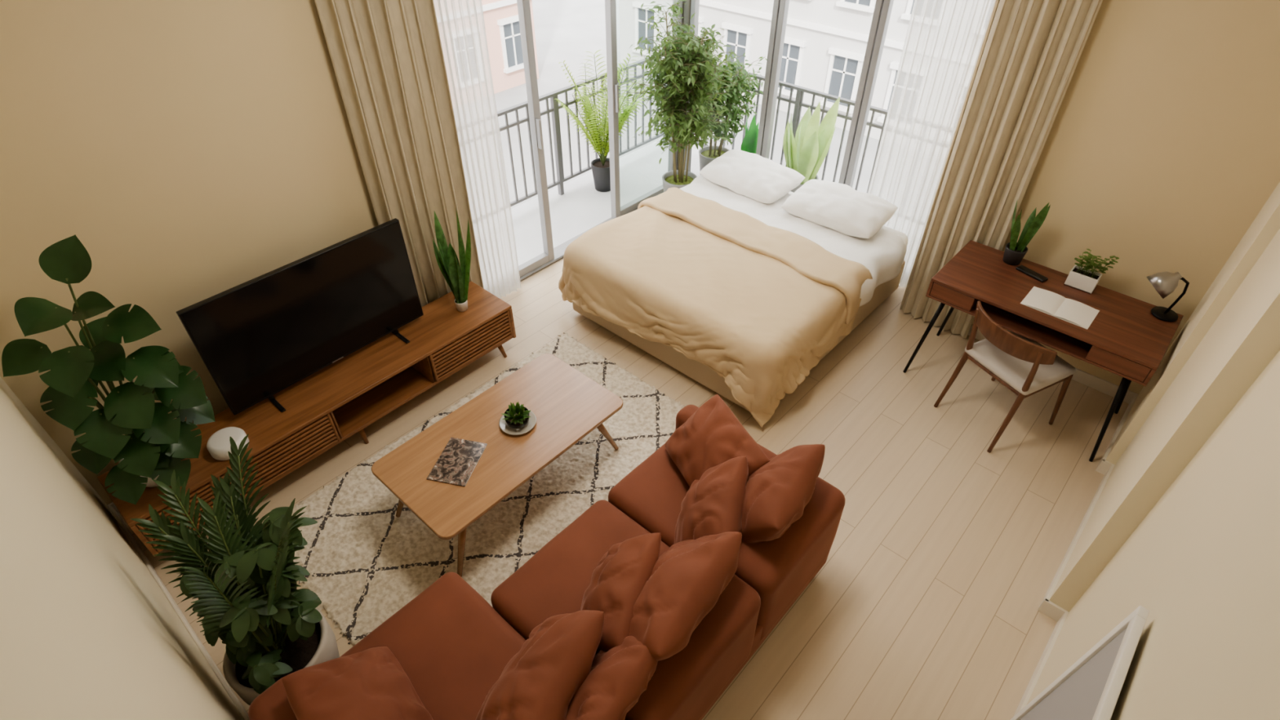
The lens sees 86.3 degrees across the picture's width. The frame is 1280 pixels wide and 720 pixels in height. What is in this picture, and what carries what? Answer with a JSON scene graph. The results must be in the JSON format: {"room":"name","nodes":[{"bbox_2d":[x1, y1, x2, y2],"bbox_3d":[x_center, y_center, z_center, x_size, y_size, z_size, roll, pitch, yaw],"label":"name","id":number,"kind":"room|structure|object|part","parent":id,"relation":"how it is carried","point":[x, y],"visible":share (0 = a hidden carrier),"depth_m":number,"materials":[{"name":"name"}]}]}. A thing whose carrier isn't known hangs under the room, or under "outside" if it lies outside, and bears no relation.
{"room":"studio apartment","nodes":[
{"label":"studio apartment","id":0,"kind":"room"},
{"bbox_2d":[0,376,244,719],"bbox_3d":[-1.359,0.551,1.538,4.590,3.350,0.150,31,49,30],"label":"wall","id":1,"kind":"structure","parent":0,"point":[87,631],"depth_m":1.63,"materials":[{"name":"beige paint"}]},
{"bbox_2d":[108,505,249,719],"bbox_3d":[-1.362,1.707,2.693,4.046,0.090,0.014,31,49,30],"label":"baseboard","id":2,"kind":"structure","parent":1,"relation":"attached to","point":[239,706],"depth_m":3.21,"materials":[{"name":"white paint"}]},
{"bbox_2d":[0,0,377,505],"bbox_3d":[-2.155,-1.032,3.359,0.180,3.350,2.670,31,49,30],"label":"wall","id":3,"kind":"structure","parent":0,"point":[196,151],"depth_m":3.19,"materials":[{"name":"paint"}]},
{"bbox_2d":[107,502,119,514],"bbox_3d":[-2.032,0.205,4.421,0.014,0.090,2.520,31,49,30],"label":"baseboard","id":4,"kind":"structure","parent":3,"relation":"attached to","point":[112,504],"depth_m":3.71,"materials":[{"name":"white paint"}]},
{"bbox_2d":[516,0,682,281],"bbox_3d":[-0.474,-2.290,4.806,0.170,3.350,2.510,31,49,30],"label":"frame","id":5,"kind":"object","parent":3,"relation":"attached to","point":[550,255],"visible":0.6,"depth_m":5.32,"materials":[{"name":"grey metal"}]},
{"bbox_2d":[222,607,339,705],"bbox_3d":[-1.464,1.308,2.884,0.390,0.439,0.390,31,49,30],"label":"pot","id":6,"kind":"object","parent":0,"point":[322,646],"depth_m":2.75,"materials":[{"name":"ceramic"}]},
{"bbox_2d":[511,138,700,266],"bbox_3d":[0.403,-0.177,5.142,4.750,0.220,4.880,31,49,30],"label":"floor","id":7,"kind":"structure","parent":0,"point":[581,207],"depth_m":6.49,"materials":[{"name":"white concrete"}]},
{"bbox_2d":[554,49,648,191],"bbox_3d":[-0.242,-2.091,6.232,0.690,1.237,0.860,31,49,30],"label":"potted palm","id":8,"kind":"object","parent":7,"relation":"on","point":[600,166],"visible":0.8,"depth_m":6.21,"materials":[{"name":"green plant"}]},
{"bbox_2d":[591,157,610,191],"bbox_3d":[-0.352,-1.794,6.635,0.240,0.259,0.240,31,49,30],"label":"pot","id":9,"kind":"object","parent":8,"relation":"on","point":[600,169],"depth_m":6.57,"materials":[{"name":"grey"}]},
{"bbox_2d":[497,51,888,206],"bbox_3d":[0.410,-0.579,4.696,4.642,0.972,4.782,31,49,30],"label":"balcony railing","id":10,"kind":"object","parent":7,"relation":"on","point":[554,109],"visible":0.2,"depth_m":6.22,"materials":[{"name":"grey metal"}]},
{"bbox_2d":[693,48,766,171],"bbox_3d":[0.722,-2.301,6.392,0.663,1.344,0.660,31,49,30],"label":"bamboo","id":11,"kind":"object","parent":7,"relation":"on","point":[708,154],"visible":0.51,"depth_m":6.12,"materials":[{"name":"plant"}]},
{"bbox_2d":[740,115,759,153],"bbox_3d":[1.040,-1.903,6.296,0.244,0.869,0.250,31,49,30],"label":"potted snake plant","id":12,"kind":"object","parent":7,"relation":"on","point":[748,144],"visible":0.23,"depth_m":6.15,"materials":[{"name":"green plant"}]},
{"bbox_2d":[782,96,839,192],"bbox_3d":[1.426,-1.758,5.938,0.379,1.121,0.458,31,49,30],"label":"agave","id":13,"kind":"object","parent":7,"relation":"on","point":[805,154],"visible":0.56,"depth_m":5.81,"materials":[{"name":"green plant"}]},
{"bbox_2d":[119,257,1128,719],"bbox_3d":[0.340,0.617,4.107,4.600,0.120,5.240,31,49,30],"label":"floor","id":14,"kind":"structure","parent":0,"point":[946,551],"depth_m":3.80,"materials":[{"name":"beige wood"}]},
{"bbox_2d":[130,434,339,705],"bbox_3d":[-1.493,0.946,2.739,0.650,1.177,0.541,31,49,30],"label":"potted palm","id":15,"kind":"object","parent":14,"relation":"on","point":[271,629],"visible":0.97,"depth_m":2.55,"materials":[{"name":"plant"}]},
{"bbox_2d":[97,281,515,556],"bbox_3d":[-1.789,0.269,4.106,0.430,0.413,2.330,31,49,30],"label":"tv stand","id":16,"kind":"object","parent":14,"relation":"on","point":[325,408],"visible":0.77,"depth_m":3.99,"materials":[{"name":"brown wood"}]},
{"bbox_2d":[1,235,215,504],"bbox_3d":[-2.367,0.081,3.047,0.550,1.256,0.594,31,49,30],"label":"potted plant","id":17,"kind":"object","parent":16,"relation":"on","point":[153,444],"visible":0.99,"depth_m":2.98,"materials":[{"name":"green plant"}]},
{"bbox_2d":[119,458,159,487],"bbox_3d":[-2.417,0.518,3.388,0.230,0.149,0.230,31,49,30],"label":"pot","id":18,"kind":"object","parent":17,"relation":"on","point":[150,483],"depth_m":3.33,"materials":[{"name":"white ceramic"}]},
{"bbox_2d":[206,426,248,460],"bbox_3d":[-2.140,0.431,3.543,0.184,0.078,0.184,31,49,30],"label":"smart speaker","id":19,"kind":"object","parent":16,"relation":"on","point":[218,445],"visible":0.79,"depth_m":3.50},
{"bbox_2d":[176,217,423,415],"bbox_3d":[-1.785,-0.235,3.813,0.230,0.729,1.207,31,49,30],"label":"television","id":20,"kind":"object","parent":16,"relation":"on","point":[256,338],"visible":1,"depth_m":3.74,"materials":[{"name":"black plastic"}]},
{"bbox_2d":[432,208,471,311],"bbox_3d":[-1.165,-0.606,4.286,0.236,0.666,0.204,-26,47,-26],"label":"potted snake plant","id":21,"kind":"object","parent":16,"relation":"on","point":[457,277],"visible":1,"depth_m":4.25,"materials":[{"name":"green plant"}]},
{"bbox_3d":[-1.166,-0.364,4.463,0.084,0.069,0.084,31,49,30],"label":"pot","id":22,"kind":"part","parent":21,"relation":"part of","materials":[{"name":"white ceramic"}]},
{"bbox_2d":[291,333,686,645],"bbox_3d":[-0.585,0.780,3.811,1.992,0.019,2.319,31,49,30],"label":"area rug","id":23,"kind":"object","parent":14,"relation":"on","point":[364,562],"visible":0.38,"depth_m":3.71,"materials":[{"name":"fabric"}]},
{"bbox_2d":[371,353,622,577],"bbox_3d":[-0.729,0.539,3.772,0.660,0.404,1.230,31,49,30],"label":"coffee table","id":24,"kind":"object","parent":23,"relation":"on","point":[567,405],"visible":0.96,"depth_m":3.59,"materials":[{"name":"brown wood"}]},
{"bbox_2d":[426,437,487,486],"bbox_3d":[-0.931,0.516,3.485,0.205,0.007,0.286,9,42,10],"label":"magazine","id":25,"kind":"object","parent":24,"relation":"on","point":[455,464],"visible":1,"depth_m":3.47,"materials":[{"name":"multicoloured paper"}]},
{"bbox_2d":[498,401,536,435],"bbox_3d":[-0.658,0.296,3.646,0.200,0.128,0.200,31,49,30],"label":"potted succulent","id":26,"kind":"object","parent":24,"relation":"on","point":[517,420],"visible":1,"depth_m":3.64,"materials":[{"name":"green plant"}]},
{"bbox_2d":[504,406,528,429],"bbox_3d":[-0.658,0.314,3.661,0.132,0.068,0.132,31,49,30],"label":"bowl","id":27,"kind":"object","parent":26,"relation":"on","point":[522,421],"depth_m":3.63,"materials":[{"name":"black ceramic"}]},
{"bbox_2d":[248,404,844,719],"bbox_3d":[-0.228,1.129,2.948,1.164,0.628,2.286,31,49,30],"label":"sofa","id":28,"kind":"object","parent":14,"relation":"on","point":[451,645],"visible":0.4,"depth_m":2.82,"materials":[{"name":"fabric"}]},
{"bbox_3d":[-1.007,1.563,2.391,0.944,0.508,0.196,31,49,30],"label":"arm","id":29,"kind":"part","parent":28,"relation":"part of","materials":[{"name":"fabric"}]},
{"bbox_2d":[281,646,433,719],"bbox_3d":[-0.966,1.240,2.389,0.360,0.297,0.482,-30,49,-30],"label":"throw pillow","id":30,"kind":"object","parent":28,"relation":"on","point":[371,683],"visible":1,"depth_m":2.36,"materials":[{"name":"fabric"}]},
{"bbox_2d":[475,609,604,719],"bbox_3d":[-0.357,1.155,2.412,0.339,0.385,0.567,17,44,19],"label":"throw pillow","id":31,"kind":"object","parent":28,"relation":"on","point":[540,682],"visible":0.95,"depth_m":2.31,"materials":[{"name":"fabric"}]},
{"bbox_3d":[-0.178,1.013,2.977,0.668,0.169,0.727,31,49,30],"label":"seat","id":32,"kind":"part","parent":28,"relation":"part of","materials":[{"name":"fabric"}]},
{"bbox_2d":[564,635,657,719],"bbox_3d":[-0.131,1.165,2.382,0.279,0.307,0.466,22,46,23],"label":"throw pillow","id":33,"kind":"object","parent":28,"relation":"on","point":[617,677],"visible":0.73,"depth_m":2.28,"materials":[{"name":"fabric"}]},
{"bbox_2d":[580,533,661,656],"bbox_3d":[-0.095,0.943,2.729,0.280,0.319,0.508,13,43,14],"label":"throw pillow","id":34,"kind":"object","parent":28,"relation":"on","point":[618,580],"visible":0.6,"depth_m":2.65,"materials":[{"name":"fabric"}]},
{"bbox_3d":[0.242,0.708,3.328,0.668,0.171,0.522,31,49,30],"label":"seat","id":35,"kind":"part","parent":28,"relation":"part of","materials":[{"name":"fabric"}]},
{"bbox_2d":[628,531,742,661],"bbox_3d":[0.131,0.919,2.657,0.338,0.383,0.599,26,48,27],"label":"throw pillow","id":36,"kind":"object","parent":28,"relation":"on","point":[687,580],"visible":0.77,"depth_m":2.51,"materials":[{"name":"fabric"}]},
{"bbox_3d":[0.169,1.235,2.753,0.283,0.529,0.726,31,49,30],"label":"backrest","id":37,"kind":"part","parent":28,"relation":"part of","materials":[{"name":"fabric"}]},
{"bbox_2d":[674,456,748,543],"bbox_3d":[0.319,0.672,3.024,0.300,0.340,0.470,11,42,13],"label":"throw pillow","id":38,"kind":"object","parent":28,"relation":"on","point":[713,504],"visible":0.77,"depth_m":2.92,"materials":[{"name":"fabric"}]},
{"bbox_2d":[664,394,770,486],"bbox_3d":[0.354,0.446,3.264,0.334,0.309,0.504,-16,44,-18],"label":"throw pillow","id":39,"kind":"object","parent":28,"relation":"on","point":[713,436],"visible":0.72,"depth_m":3.21,"materials":[{"name":"fabric"}]},
{"bbox_3d":[0.484,0.579,3.522,0.735,0.509,0.151,31,49,30],"label":"arm","id":40,"kind":"part","parent":28,"relation":"part of","materials":[{"name":"fabric"}]},
{"bbox_2d":[741,444,825,543],"bbox_3d":[0.582,0.599,3.019,0.331,0.369,0.520,24,46,25],"label":"throw pillow","id":41,"kind":"object","parent":28,"relation":"on","point":[777,494],"visible":0.82,"depth_m":2.87,"materials":[{"name":"fabric"}]},
{"bbox_3d":[0.637,0.893,3.145,0.281,0.530,0.676,31,49,30],"label":"backrest","id":42,"kind":"part","parent":28,"relation":"part of","materials":[{"name":"fabric"}]},
{"bbox_2d":[621,0,747,191],"bbox_3d":[0.375,-1.915,5.560,0.761,1.794,0.874,31,49,30],"label":"bamboo","id":43,"kind":"object","parent":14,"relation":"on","point":[683,68],"visible":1,"depth_m":5.38,"materials":[{"name":"plant"}]},
{"bbox_2d":[555,149,908,426],"bbox_3d":[0.712,-0.693,4.942,1.903,0.761,2.029,31,49,30],"label":"bed","id":44,"kind":"object","parent":14,"relation":"on","point":[741,282],"visible":1,"depth_m":4.58,"materials":[{"name":"beige fabric"}]},
{"bbox_2d":[555,204,862,426],"bbox_3d":[0.441,-0.463,4.745,1.913,0.583,1.228,31,49,30],"label":"duvet","id":45,"kind":"object","parent":44,"relation":"on","point":[747,308],"depth_m":4.42,"materials":[{"name":"beige fabric"}]},
{"bbox_2d":[698,149,804,203],"bbox_3d":[0.883,-1.465,5.411,0.736,0.211,0.488,31,49,30],"label":"pillow","id":46,"kind":"object","parent":44,"relation":"on","point":[740,175],"depth_m":5.29,"materials":[{"name":"white fabric"}]},
{"bbox_2d":[680,174,906,305],"bbox_3d":[0.978,-0.963,5.101,1.846,0.245,0.886,31,49,30],"label":"sheet","id":47,"kind":"object","parent":44,"relation":"on","point":[862,264],"depth_m":4.83,"materials":[{"name":"white fabric"}]},
{"bbox_2d":[781,178,897,238],"bbox_3d":[1.462,-1.121,5.019,0.734,0.215,0.483,31,49,30],"label":"pillow","id":48,"kind":"object","parent":44,"relation":"on","point":[838,210],"depth_m":4.91,"materials":[{"name":"white fabric"}]},
{"bbox_3d":[0.752,-0.752,4.957,1.670,0.230,1.880,31,49,30],"label":"mattress","id":49,"kind":"part","parent":44,"relation":"part of","materials":[{"name":"white fabric"}]},
{"bbox_2d":[933,301,1075,453],"bbox_3d":[2.215,0.048,4.060,0.583,0.805,0.524,-18,44,-20],"label":"desk chair","id":50,"kind":"object","parent":14,"relation":"on","point":[1026,367],"depth_m":3.91,"materials":[{"name":"brown wood"}]},
{"bbox_2d":[902,240,1183,462],"bbox_3d":[2.411,-0.082,4.234,1.215,0.772,0.595,31,49,30],"label":"desk","id":51,"kind":"object","parent":14,"relation":"on","point":[1125,340],"visible":0.98,"depth_m":3.93,"materials":[{"name":"brown wood"}]},
{"bbox_2d":[1002,198,1050,265],"bbox_3d":[2.309,-0.788,4.111,0.180,0.451,0.148,31,49,30],"label":"potted snake plant","id":52,"kind":"object","parent":51,"relation":"on","point":[1015,251],"visible":1,"depth_m":4.12,"materials":[{"name":"green plant"}]},
{"bbox_3d":[2.317,-0.655,4.226,0.124,0.099,0.124,31,49,30],"label":"pot","id":53,"kind":"part","parent":52,"relation":"part of","materials":[{"name":"grey ceramic"}]},
{"bbox_2d":[1016,264,1048,282],"bbox_3d":[2.378,-0.525,4.142,0.056,0.016,0.180,-24,46,-25],"label":"remote control","id":54,"kind":"object","parent":51,"relation":"on","point":[1032,273],"visible":1,"depth_m":4.13,"materials":[{"name":"black plastic"}]},
{"bbox_2d":[1020,286,1099,328],"bbox_3d":[2.397,-0.306,3.895,0.360,0.009,0.231,31,49,30],"label":"open notebook","id":55,"kind":"object","parent":51,"relation":"on","point":[1073,312],"visible":1,"depth_m":3.89,"materials":[{"name":"white paper"}]},
{"bbox_2d":[1064,248,1119,293],"bbox_3d":[2.622,-0.523,3.970,0.209,0.239,0.119,31,49,30],"label":"potted herb","id":56,"kind":"object","parent":51,"relation":"on","point":[1084,279],"visible":1,"depth_m":3.98,"materials":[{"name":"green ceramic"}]},
{"bbox_2d":[1146,271,1189,321],"bbox_3d":[2.868,-0.360,3.729,0.232,0.309,0.260,31,49,30],"label":"desk lamp","id":57,"kind":"object","parent":51,"relation":"on","point":[1165,283],"depth_m":3.64,"materials":[{"name":"metal"}]},
{"bbox_2d":[1010,605,1149,719],"bbox_3d":[1.066,1.349,2.093,0.109,1.419,0.720,31,49,30],"label":"framed picture","id":58,"kind":"object","parent":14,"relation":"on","point":[1090,689],"visible":1,"depth_m":1.84,"materials":[{"name":"white wood"}]},
{"bbox_2d":[662,169,697,191],"bbox_3d":[0.351,-1.474,6.146,0.312,0.359,0.312,31,49,30],"label":"pot","id":59,"kind":"object","parent":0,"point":[669,180],"depth_m":6.04,"materials":[{"name":"grey ceramic"}]},
{"bbox_2d":[698,145,728,171],"bbox_3d":[0.719,-1.875,6.676,0.312,0.329,0.312,31,49,30],"label":"pot","id":60,"kind":"object","parent":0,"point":[705,156],"depth_m":6.58,"materials":[{"name":"grey ceramic"}]},
{"bbox_2d":[791,174,818,192],"bbox_3d":[1.425,-1.486,6.191,0.320,0.379,0.320,31,49,30],"label":"pot","id":61,"kind":"object","parent":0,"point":[811,176],"depth_m":6.01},
{"bbox_2d":[1064,264,1102,293],"bbox_3d":[2.614,-0.476,4.027,0.150,0.094,0.090,31,49,30],"label":"planter","id":62,"kind":"object","parent":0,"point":[1086,281],"depth_m":4.00,"materials":[{"name":"white ceramic"}]},
{"bbox_2d":[926,0,1279,394],"bbox_3d":[2.896,-1.319,3.689,2.080,3.350,0.400,31,49,30],"label":"wall","id":63,"kind":"structure","parent":0,"point":[1161,151],"depth_m":3.63,"materials":[{"name":"paint"}]},
{"bbox_2d":[676,0,893,187],"bbox_3d":[1.287,-2.402,4.935,2.520,3.350,0.100,31,49,30],"label":"frame","id":64,"kind":"object","parent":63,"relation":"attached to","point":[882,9],"visible":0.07,"depth_m":5.16,"materials":[{"name":"grey metal"}]},
{"bbox_2d":[900,302,1137,404],"bbox_3d":[2.575,-0.095,4.766,1.590,0.090,0.014,31,49,30],"label":"baseboard","id":65,"kind":"structure","parent":63,"relation":"attached to","point":[1104,386],"depth_m":4.47,"materials":[{"name":"white paint"}]},
{"bbox_2d":[1026,182,1279,719],"bbox_3d":[1.784,0.271,1.861,0.490,3.350,4.690,31,49,30],"label":"wall","id":66,"kind":"structure","parent":0,"point":[1184,527],"depth_m":2.17,"materials":[{"name":"beige paint"}]},
{"bbox_2d":[1013,394,1137,716],"bbox_3d":[1.677,1.437,3.004,0.114,0.090,4.664,29,49,29],"label":"baseboard","id":67,"kind":"structure","parent":66,"relation":"attached to","point":[1047,607],"depth_m":3.33,"materials":[{"name":"white paint"}]},
{"bbox_3d":[0.340,-2.013,1.820,4.600,0.150,5.240,31,49,30],"label":"ceiling","id":68,"kind":"structure","parent":0,"visible":0},
{"bbox_2d":[314,0,484,306],"bbox_3d":[-1.347,-1.447,3.842,0.116,3.318,0.651,31,49,30],"label":"linen curtain","id":69,"kind":"object","parent":68,"relation":"hanging from","point":[387,57],"visible":0.73,"depth_m":3.90,"materials":[{"name":"beige fabric"}]},
{"bbox_2d":[433,0,521,298],"bbox_3d":[-1.056,-1.740,4.180,0.058,3.318,0.347,31,49,30],"label":"sheer curtain","id":70,"kind":"object","parent":68,"relation":"hanging from","point":[461,24],"visible":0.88,"depth_m":4.44,"materials":[{"name":"white fabric"}]},
{"bbox_2d":[867,0,995,288],"bbox_3d":[1.925,-1.926,4.394,0.536,3.318,0.061,33,51,32],"label":"sheer curtain","id":71,"kind":"object","parent":68,"relation":"hanging from","point":[944,38],"visible":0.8,"depth_m":4.59,"materials":[{"name":"white fabric"}]},
{"bbox_2d":[899,0,1102,338],"bbox_3d":[2.149,-1.524,3.932,0.517,3.318,0.095,31,49,30],"label":"linen curtain","id":72,"kind":"object","parent":68,"relation":"hanging from","point":[1033,49],"visible":0.84,"depth_m":4.05,"materials":[{"name":"beige fabric"}]},
{"label":"outside","id":73,"kind":"structure","parent":0,"visible":0},
{"bbox_2d":[494,0,879,208],"bbox_3d":[2.606,-4.722,19.531,100.000,0.300,110.000,31,49,30],"label":"ground","id":74,"kind":"structure","parent":73,"point":[565,29],"depth_m":24.45,"materials":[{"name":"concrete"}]},
{"bbox_2d":[481,0,539,93],"bbox_3d":[-10.632,-14.150,16.430,3.180,18.000,17.000,31,49,30],"label":"apartment building","id":75,"kind":"structure","parent":74,"relation":"on","point":[501,20],"depth_m":24.56,"materials":[{"name":"beige paint"}]},
{"bbox_2d":[618,0,914,139],"bbox_3d":[12.766,-12.167,14.149,34.000,18.000,3.180,31,49,30],"label":"apartment building","id":76,"kind":"structure","parent":74,"relation":"on","point":[825,42],"depth_m":22.28,"materials":[{"name":"grey paint"}]}
]}

